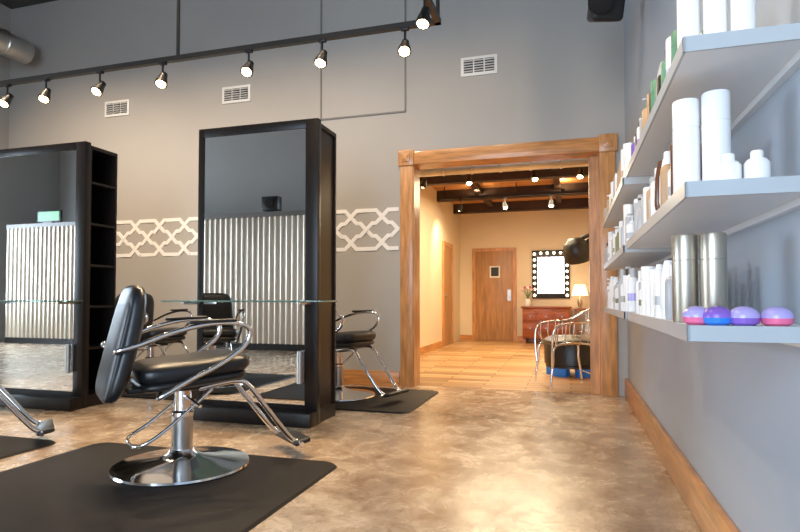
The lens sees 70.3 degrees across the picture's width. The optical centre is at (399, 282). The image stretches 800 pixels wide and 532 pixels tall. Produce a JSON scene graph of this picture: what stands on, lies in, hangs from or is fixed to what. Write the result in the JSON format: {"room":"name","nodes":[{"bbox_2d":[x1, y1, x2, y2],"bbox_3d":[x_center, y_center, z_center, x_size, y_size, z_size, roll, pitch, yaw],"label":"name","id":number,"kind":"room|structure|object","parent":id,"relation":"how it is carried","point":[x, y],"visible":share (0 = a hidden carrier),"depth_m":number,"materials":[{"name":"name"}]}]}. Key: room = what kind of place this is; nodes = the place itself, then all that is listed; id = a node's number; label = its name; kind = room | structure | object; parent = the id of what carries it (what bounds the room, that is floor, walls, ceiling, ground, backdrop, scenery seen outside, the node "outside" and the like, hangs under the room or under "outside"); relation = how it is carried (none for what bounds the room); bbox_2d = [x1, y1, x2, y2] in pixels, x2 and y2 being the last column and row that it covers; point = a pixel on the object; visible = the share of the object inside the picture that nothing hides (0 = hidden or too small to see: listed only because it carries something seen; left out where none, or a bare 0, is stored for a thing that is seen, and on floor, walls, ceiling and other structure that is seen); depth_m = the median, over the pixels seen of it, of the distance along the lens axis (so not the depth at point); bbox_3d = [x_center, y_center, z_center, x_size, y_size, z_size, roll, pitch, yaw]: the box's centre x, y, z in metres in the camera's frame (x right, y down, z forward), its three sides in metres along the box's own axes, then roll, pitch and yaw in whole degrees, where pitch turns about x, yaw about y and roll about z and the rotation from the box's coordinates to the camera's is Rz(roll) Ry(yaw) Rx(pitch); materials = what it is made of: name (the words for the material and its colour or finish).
{"room":"salon","nodes":[
{"label":"salon","id":0,"kind":"room"},
{"bbox_2d":[0,4,10,149],"bbox_3d":[-8.081,-1.324,6.960,4.850,4.900,3.420,-1,-2,17],"label":"wall","id":1,"kind":"structure","parent":0,"point":[5,12],"depth_m":7.68,"materials":[{"name":"grey paint"}]},
{"bbox_2d":[0,0,56,8],"bbox_3d":[-5.123,-3.942,3.019,12.920,0.100,9.420,-1,-2,17],"label":"ceiling","id":2,"kind":"structure","parent":0,"point":[12,4],"depth_m":7.61,"materials":[{"name":"black paint"}]},
{"bbox_2d":[0,28,34,63],"bbox_3d":[-5.521,-3.362,5.199,0.320,0.930,4.600,-1,-2,17],"label":"ventilation duct","id":3,"kind":"object","parent":2,"relation":"attached to","point":[14,47],"visible":1,"depth_m":7.13,"materials":[{"name":"silver metal"}]},
{"bbox_2d":[0,0,440,107],"bbox_3d":[-2.736,-2.760,3.138,5.407,2.255,3.484,-1,-2,17],"label":"track light","id":4,"kind":"object","parent":2,"relation":"hanging from","point":[423,21],"visible":1,"depth_m":4.41,"materials":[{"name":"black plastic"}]},
{"bbox_2d":[9,0,627,396],"bbox_3d":[-1.480,-1.333,6.660,7.970,4.900,0.210,-1,-2,17],"label":"wall","id":5,"kind":"structure","parent":0,"point":[559,75],"depth_m":6.37,"materials":[{"name":"grey paint"}]},
{"bbox_2d":[105,99,129,117],"bbox_3d":[-3.595,-2.217,7.206,0.380,0.200,0.026,-1,-2,17],"label":"air vent","id":6,"kind":"object","parent":5,"relation":"in","point":[119,107],"visible":1,"depth_m":7.20,"materials":[{"name":"white metal"}]},
{"bbox_2d":[222,84,250,103],"bbox_3d":[-1.937,-2.232,6.711,0.380,0.200,0.026,-1,-2,17],"label":"air vent","id":7,"kind":"object","parent":5,"relation":"in","point":[241,93],"visible":1,"depth_m":6.71,"materials":[{"name":"white metal"}]},
{"bbox_2d":[320,0,405,119],"bbox_3d":[-0.417,-2.668,6.275,1.006,1.666,0.012,-1,-2,17],"label":"conduit","id":8,"kind":"object","parent":5,"relation":"attached to","point":[404,110],"visible":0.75,"depth_m":6.26,"materials":[{"name":"grey metal"}]},
{"bbox_2d":[343,369,399,386],"bbox_3d":[-2.665,1.043,6.833,5.560,0.160,0.022,-1,-2,17],"label":"baseboard","id":9,"kind":"structure","parent":5,"relation":"attached to","point":[356,377],"depth_m":6.12,"materials":[{"name":"brown wood"}]},
{"bbox_2d":[461,54,496,76],"bbox_3d":[0.817,-2.256,5.887,0.380,0.200,0.026,-1,-2,17],"label":"air vent","id":10,"kind":"object","parent":5,"relation":"in","point":[484,64],"visible":1,"depth_m":5.88,"materials":[{"name":"white metal"}]},
{"bbox_2d":[398,133,617,396],"bbox_3d":[1.068,-0.167,5.842,2.200,2.520,0.288,-1,-2,17],"label":"trim","id":11,"kind":"structure","parent":5,"relation":"attached to","point":[600,151],"depth_m":5.72,"materials":[{"name":"brown wood"}]},
{"bbox_2d":[563,233,588,264],"bbox_3d":[2.837,-0.549,8.580,0.728,0.553,0.426,-1,-2,17],"label":"hair dryer","id":12,"kind":"object","parent":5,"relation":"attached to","point":[575,250],"visible":0.58,"depth_m":8.47,"materials":[{"name":"black plastic"}]},
{"bbox_2d":[587,0,624,21],"bbox_3d":[1.489,-2.869,4.121,0.267,1.980,0.320,-1,-2,17],"label":"ceiling speaker","id":13,"kind":"object","parent":5,"relation":"attached to","point":[598,10],"depth_m":4.03},
{"bbox_2d":[0,340,701,531],"bbox_3d":[-3.946,1.158,6.316,12.800,0.100,16.300,-1,-2,17],"label":"floor","id":14,"kind":"structure","parent":0,"point":[465,459],"depth_m":3.45,"materials":[{"name":"concrete"}]},
{"bbox_2d":[0,435,55,459],"bbox_3d":[-3.182,1.010,3.204,1.650,0.012,1.470,-1,-2,17],"label":"anti-fatigue mat","id":15,"kind":"object","parent":14,"relation":"on","point":[10,446],"visible":1,"depth_m":3.57,"materials":[{"name":"black rubber"}]},
{"bbox_2d":[0,384,54,436],"bbox_3d":[-2.735,0.518,3.442,1.101,0.986,0.720,1,-2,-33],"label":"salon chair","id":16,"kind":"object","parent":15,"relation":"on","point":[44,427],"visible":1,"depth_m":3.61,"materials":[{"name":"silver metal"}]},
{"bbox_2d":[0,141,117,410],"bbox_3d":[-3.173,-0.071,5.028,1.040,2.280,0.646,-1,-2,17],"label":"station","id":17,"kind":"object","parent":14,"relation":"on","point":[58,202],"visible":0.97,"depth_m":4.98,"materials":[{"name":"black laminate"}]},
{"bbox_2d":[121,377,195,399],"bbox_3d":[-2.563,1.091,5.967,1.650,0.012,1.180,-1,-2,17],"label":"anti-fatigue mat","id":18,"kind":"object","parent":14,"relation":"on","point":[146,395],"visible":0.02,"depth_m":5.39,"materials":[{"name":"black rubber"}]},
{"bbox_2d":[115,293,192,359],"bbox_3d":[-2.508,0.592,5.950,1.101,0.986,0.720,-1,-2,27],"label":"salon chair","id":19,"kind":"object","parent":18,"relation":"on","point":[151,348],"visible":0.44,"depth_m":5.97,"materials":[{"name":"silver metal"}]},
{"bbox_2d":[0,442,336,531],"bbox_3d":[-1.343,0.994,2.686,1.670,0.012,1.530,-1,-2,17],"label":"anti-fatigue mat","id":20,"kind":"object","parent":14,"relation":"on","point":[70,491],"visible":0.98,"depth_m":2.62,"materials":[{"name":"black rubber"}]},
{"bbox_2d":[95,285,310,486],"bbox_3d":[-1.076,0.510,3.196,1.101,0.986,0.720,1,-2,-33],"label":"salon chair","id":21,"kind":"object","parent":20,"relation":"on","point":[182,464],"visible":1,"depth_m":2.94,"materials":[{"name":"silver metal"}]},
{"bbox_2d":[161,118,336,427],"bbox_3d":[-1.075,-0.089,4.400,1.320,2.280,0.646,-1,-2,17],"label":"station","id":22,"kind":"object","parent":14,"relation":"on","point":[267,191],"visible":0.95,"depth_m":4.35,"materials":[{"name":"black laminate"}]},
{"bbox_2d":[335,386,438,413],"bbox_3d":[-0.528,1.073,5.358,1.600,0.012,1.180,-1,-2,17],"label":"anti-fatigue mat","id":23,"kind":"object","parent":14,"relation":"on","point":[407,402],"visible":0.49,"depth_m":5.03,"materials":[{"name":"black rubber"}]},
{"bbox_2d":[336,310,408,401],"bbox_3d":[-0.473,0.574,5.330,1.101,0.986,0.720,-1,-2,32],"label":"salon chair","id":24,"kind":"object","parent":23,"relation":"on","point":[346,341],"visible":0.44,"depth_m":5.22,"materials":[{"name":"silver metal"}]},
{"bbox_2d":[521,306,571,342],"bbox_3d":[3.151,0.893,12.219,1.040,0.780,0.500,-1,-2,17],"label":"dresser","id":25,"kind":"object","parent":14,"relation":"on","point":[532,316],"visible":0.79,"depth_m":12.03,"materials":[{"name":"brown wood"}]},
{"bbox_2d":[521,286,534,305],"bbox_3d":[2.771,0.285,12.287,0.300,0.440,0.274,-1,-2,17],"label":"flower vase","id":26,"kind":"object","parent":25,"relation":"on","point":[527,301],"visible":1,"depth_m":12.28,"materials":[{"name":"white ceramic"}]},
{"bbox_2d":[534,309,589,387],"bbox_3d":[1.867,0.685,6.220,0.648,0.844,0.646,0,-2,-3],"label":"armchair","id":27,"kind":"object","parent":14,"relation":"on","point":[557,341],"visible":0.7,"depth_m":6.16,"materials":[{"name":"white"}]},
{"bbox_2d":[544,335,589,377],"bbox_3d":[2.126,0.888,7.013,0.680,0.480,0.680,-1,-2,17],"label":"round ottoman","id":28,"kind":"object","parent":14,"relation":"on","point":[565,357],"visible":0.64,"depth_m":6.73,"materials":[{"name":"black leather"}]},
{"bbox_2d":[574,308,589,334],"bbox_3d":[3.900,0.906,12.000,0.420,0.740,0.430,-1,-2,17],"label":"side table","id":29,"kind":"object","parent":14,"relation":"on","point":[575,309],"visible":0.47,"depth_m":11.85,"materials":[{"name":"brown wood"}]},
{"bbox_2d":[572,285,587,307],"bbox_3d":[3.804,0.286,12.011,0.340,0.500,0.340,-1,-2,17],"label":"table lamp","id":30,"kind":"object","parent":29,"relation":"on","point":[578,290],"visible":0.95,"depth_m":11.91,"materials":[{"name":"white fabric"}]},
{"bbox_2d":[420,186,459,346],"bbox_3d":[0.343,-0.338,9.864,0.150,3.100,7.030,-1,-2,17],"label":"wall","id":31,"kind":"structure","parent":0,"point":[438,223],"depth_m":10.64,"materials":[{"name":"beige paint"}]},
{"bbox_2d":[442,241,453,346],"bbox_3d":[1.000,0.221,11.651,0.075,2.090,0.940,-1,-2,17],"label":"door","id":32,"kind":"structure","parent":31,"relation":"in","point":[447,248],"depth_m":11.58,"materials":[{"name":"brown wood"}]},
{"bbox_2d":[420,335,541,354],"bbox_3d":[1.850,1.136,9.291,3.040,0.120,6.880,-1,-2,17],"label":"baseboard","id":33,"kind":"structure","parent":31,"relation":"attached to","point":[431,347],"depth_m":10.95,"materials":[{"name":"brown wood"}]},
{"bbox_2d":[420,166,588,213],"bbox_3d":[1.850,-1.703,9.376,3.040,0.200,6.880,-1,-2,17],"label":"ceiling beams","id":34,"kind":"structure","parent":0,"point":[489,206],"depth_m":10.37,"materials":[{"name":"brown wood"}]},
{"bbox_2d":[420,158,587,176],"bbox_3d":[1.102,-1.603,6.871,3.040,0.548,0.216,-1,-2,17],"label":"door frame","id":35,"kind":"structure","parent":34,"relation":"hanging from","point":[583,162],"depth_m":6.75,"materials":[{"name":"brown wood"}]},
{"bbox_2d":[420,167,588,210],"bbox_3d":[1.733,-1.580,8.980,2.800,0.469,2.440,-1,-2,17],"label":"track light","id":36,"kind":"object","parent":34,"relation":"attached to","point":[580,175],"visible":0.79,"depth_m":9.92,"materials":[{"name":"black plastic"}]},
{"bbox_2d":[431,177,588,203],"bbox_3d":[1.886,-1.851,9.448,3.370,0.100,7.030,-1,-2,17],"label":"ceiling","id":37,"kind":"structure","parent":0,"point":[573,179],"depth_m":10.34,"materials":[{"name":"brown wood"}]},
{"bbox_2d":[460,209,589,335],"bbox_3d":[2.872,-0.253,12.697,3.370,3.100,0.150,-1,-2,17],"label":"wall","id":38,"kind":"structure","parent":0,"point":[527,231],"depth_m":12.65,"materials":[{"name":"beige paint"}]},
{"bbox_2d":[472,247,516,340],"bbox_3d":[2.115,0.254,12.768,0.990,2.090,0.120,-1,-2,17],"label":"door","id":39,"kind":"structure","parent":38,"relation":"in","point":[494,270],"depth_m":12.76,"materials":[{"name":"brown wood"}]},
{"bbox_2d":[532,250,569,298],"bbox_3d":[3.300,-0.191,12.434,0.800,1.060,0.105,-1,-2,17],"label":"vanity mirror","id":40,"kind":"object","parent":38,"relation":"attached to","point":[550,272],"visible":0.84,"depth_m":12.43,"materials":[{"name":"black mirror"}]},
{"bbox_2d":[624,0,799,531],"bbox_3d":[0.946,-1.497,1.129,0.150,4.900,9.020,-1,-2,17],"label":"wall","id":41,"kind":"structure","parent":0,"point":[732,409],"depth_m":1.79,"materials":[{"name":"grey paint"}]},
{"bbox_2d":[604,307,627,318],"bbox_3d":[1.465,0.188,3.550,0.270,0.051,1.750,-1,-2,17],"label":"wall shelf","id":42,"kind":"object","parent":41,"relation":"attached to","point":[622,314],"visible":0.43,"depth_m":3.20,"materials":[{"name":"white wood"}]},
{"bbox_2d":[607,267,640,311],"bbox_3d":[1.457,0.044,3.559,0.231,0.239,1.668,-1,-2,17],"label":"bottles","id":43,"kind":"object","parent":42,"relation":"on","point":[621,293],"visible":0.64,"depth_m":3.04,"materials":[{"name":"white plastic"}]},
{"bbox_2d":[603,176,653,227],"bbox_3d":[1.465,-0.465,3.569,0.270,0.051,1.750,-1,-2,17],"label":"wall shelf","id":44,"kind":"object","parent":41,"relation":"attached to","point":[629,188],"visible":0.43,"depth_m":3.10,"materials":[{"name":"white wood"}]},
{"bbox_2d":[604,142,632,219],"bbox_3d":[1.456,-0.598,3.579,0.231,0.219,1.672,-1,-2,17],"label":"bottles","id":45,"kind":"object","parent":44,"relation":"on","point":[626,151],"visible":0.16,"depth_m":3.06,"materials":[{"name":"white plastic"}]},
{"bbox_2d":[603,245,671,269],"bbox_3d":[1.465,-0.135,3.560,0.270,0.051,1.750,-1,-2,17],"label":"wall shelf","id":46,"kind":"object","parent":41,"relation":"attached to","point":[624,257],"visible":0.64,"depth_m":3.19,"materials":[{"name":"white wood"}]},
{"bbox_2d":[605,204,633,262],"bbox_3d":[1.457,-0.278,3.569,0.230,0.237,1.674,-1,-2,17],"label":"bottles","id":47,"kind":"object","parent":46,"relation":"on","point":[617,238],"visible":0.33,"depth_m":3.05,"materials":[{"name":"white plastic"}]},
{"bbox_2d":[625,378,739,531],"bbox_3d":[0.859,0.865,1.085,0.030,0.175,9.020,-1,-2,17],"label":"baseboard","id":48,"kind":"structure","parent":41,"relation":"attached to","point":[707,512],"depth_m":2.62,"materials":[{"name":"brown wood"}]},
{"bbox_2d":[626,23,799,177],"bbox_3d":[0.968,-0.514,1.908,0.270,0.051,1.380,-1,-2,17],"label":"wall shelf","id":49,"kind":"object","parent":41,"relation":"attached to","point":[752,64],"visible":0.62,"depth_m":1.42,"materials":[{"name":"white wood"}]},
{"bbox_2d":[631,30,702,156],"bbox_3d":[0.946,-0.620,2.029,0.140,0.169,1.039,-1,-2,17],"label":"bottles","id":50,"kind":"object","parent":49,"relation":"on","point":[671,42],"visible":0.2,"depth_m":1.80,"materials":[{"name":"white plastic"}]},
{"bbox_2d":[677,0,699,48],"bbox_3d":[0.722,-0.653,1.422,0.052,0.200,0.052,-1,-2,17],"label":"shampoo bottle","id":51,"kind":"object","parent":49,"relation":"on","point":[688,11],"visible":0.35,"depth_m":1.40,"materials":[{"name":"white plastic"}]},
{"bbox_2d":[703,0,727,33],"bbox_3d":[0.769,-0.654,1.387,0.052,0.200,0.052,-1,-2,17],"label":"shampoo bottle","id":52,"kind":"object","parent":49,"relation":"on","point":[714,11],"visible":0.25,"depth_m":1.36,"materials":[{"name":"white plastic"}]},
{"bbox_2d":[730,0,755,30],"bbox_3d":[0.816,-0.655,1.352,0.052,0.200,0.052,-1,-2,17],"label":"shampoo bottle","id":53,"kind":"object","parent":49,"relation":"on","point":[742,12],"visible":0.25,"depth_m":1.33,"materials":[{"name":"white plastic"}]},
{"bbox_2d":[627,175,799,248],"bbox_3d":[0.968,-0.184,1.898,0.270,0.051,1.380,-1,-2,17],"label":"wall shelf","id":54,"kind":"object","parent":41,"relation":"attached to","point":[730,206],"visible":0.79,"depth_m":1.43,"materials":[{"name":"white wood"}]},
{"bbox_2d":[634,141,701,233],"bbox_3d":[0.957,-0.301,2.049,0.143,0.194,1.021,-1,-2,17],"label":"bottles","id":55,"kind":"object","parent":54,"relation":"on","point":[660,190],"visible":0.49,"depth_m":1.87,"materials":[{"name":"white plastic"}]},
{"bbox_2d":[672,98,700,192],"bbox_3d":[0.737,-0.344,1.461,0.064,0.245,0.064,-1,-2,17],"label":"can","id":56,"kind":"object","parent":54,"relation":"on","point":[686,111],"visible":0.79,"depth_m":1.44,"materials":[{"name":"white plastic"}]},
{"bbox_2d":[701,89,730,180],"bbox_3d":[0.787,-0.348,1.414,0.064,0.250,0.064,-1,-2,17],"label":"can","id":57,"kind":"object","parent":54,"relation":"on","point":[715,104],"visible":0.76,"depth_m":1.39,"materials":[{"name":"white plastic"}]},
{"bbox_2d":[716,153,741,179],"bbox_3d":[0.756,-0.261,1.306,0.052,0.070,0.052,-1,-2,17],"label":"lotion bottle","id":58,"kind":"object","parent":54,"relation":"on","point":[728,168],"visible":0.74,"depth_m":1.29,"materials":[{"name":"white plastic"}]},
{"bbox_2d":[743,150,770,177],"bbox_3d":[0.802,-0.262,1.277,0.052,0.070,0.052,-1,-2,17],"label":"lotion bottle","id":59,"kind":"object","parent":54,"relation":"on","point":[757,166],"visible":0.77,"depth_m":1.26,"materials":[{"name":"white plastic"}]},
{"bbox_2d":[627,312,799,346],"bbox_3d":[0.968,0.139,1.889,0.270,0.051,1.380,-1,-2,17],"label":"wall shelf","id":60,"kind":"object","parent":41,"relation":"attached to","point":[788,335],"visible":0.69,"depth_m":1.25,"materials":[{"name":"white wood"}]},
{"bbox_2d":[636,260,699,319],"bbox_3d":[0.965,0.026,2.070,0.146,0.186,0.878,-1,-2,17],"label":"bottles","id":61,"kind":"object","parent":60,"relation":"on","point":[654,283],"visible":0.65,"depth_m":1.90,"materials":[{"name":"white plastic"}]},
{"bbox_2d":[671,234,698,322],"bbox_3d":[0.738,-0.011,1.471,0.062,0.225,0.062,-1,-2,17],"label":"can","id":62,"kind":"object","parent":60,"relation":"on","point":[684,247],"visible":0.91,"depth_m":1.45,"materials":[{"name":"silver metal"}]},
{"bbox_2d":[682,306,706,324],"bbox_3d":[0.696,0.075,1.330,0.064,0.044,0.064,-1,-2,17],"label":"brush","id":63,"kind":"object","parent":60,"relation":"on","point":[693,315],"visible":0.88,"depth_m":1.31,"materials":[{"name":"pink plastic"}]},
{"bbox_2d":[699,232,727,307],"bbox_3d":[0.786,-0.012,1.425,0.062,0.225,0.062,-1,-2,17],"label":"can","id":64,"kind":"object","parent":60,"relation":"on","point":[713,273],"visible":0.8,"depth_m":1.40,"materials":[{"name":"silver metal"}]},
{"bbox_2d":[703,306,730,325],"bbox_3d":[0.724,0.074,1.295,0.064,0.044,0.064,-1,-2,17],"label":"brush","id":65,"kind":"object","parent":60,"relation":"on","point":[715,315],"visible":0.96,"depth_m":1.27,"materials":[{"name":"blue plastic"}]},
{"bbox_2d":[731,306,760,325],"bbox_3d":[0.769,0.074,1.271,0.064,0.044,0.064,-1,-2,17],"label":"brush","id":66,"kind":"object","parent":60,"relation":"on","point":[742,315],"visible":0.89,"depth_m":1.25,"materials":[{"name":"purple plastic"}]},
{"bbox_2d":[760,306,793,325],"bbox_3d":[0.828,0.073,1.248,0.064,0.044,0.064,-1,-2,17],"label":"brush","id":67,"kind":"object","parent":60,"relation":"on","point":[775,315],"visible":0.89,"depth_m":1.23,"materials":[{"name":"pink plastic"}]}
]}

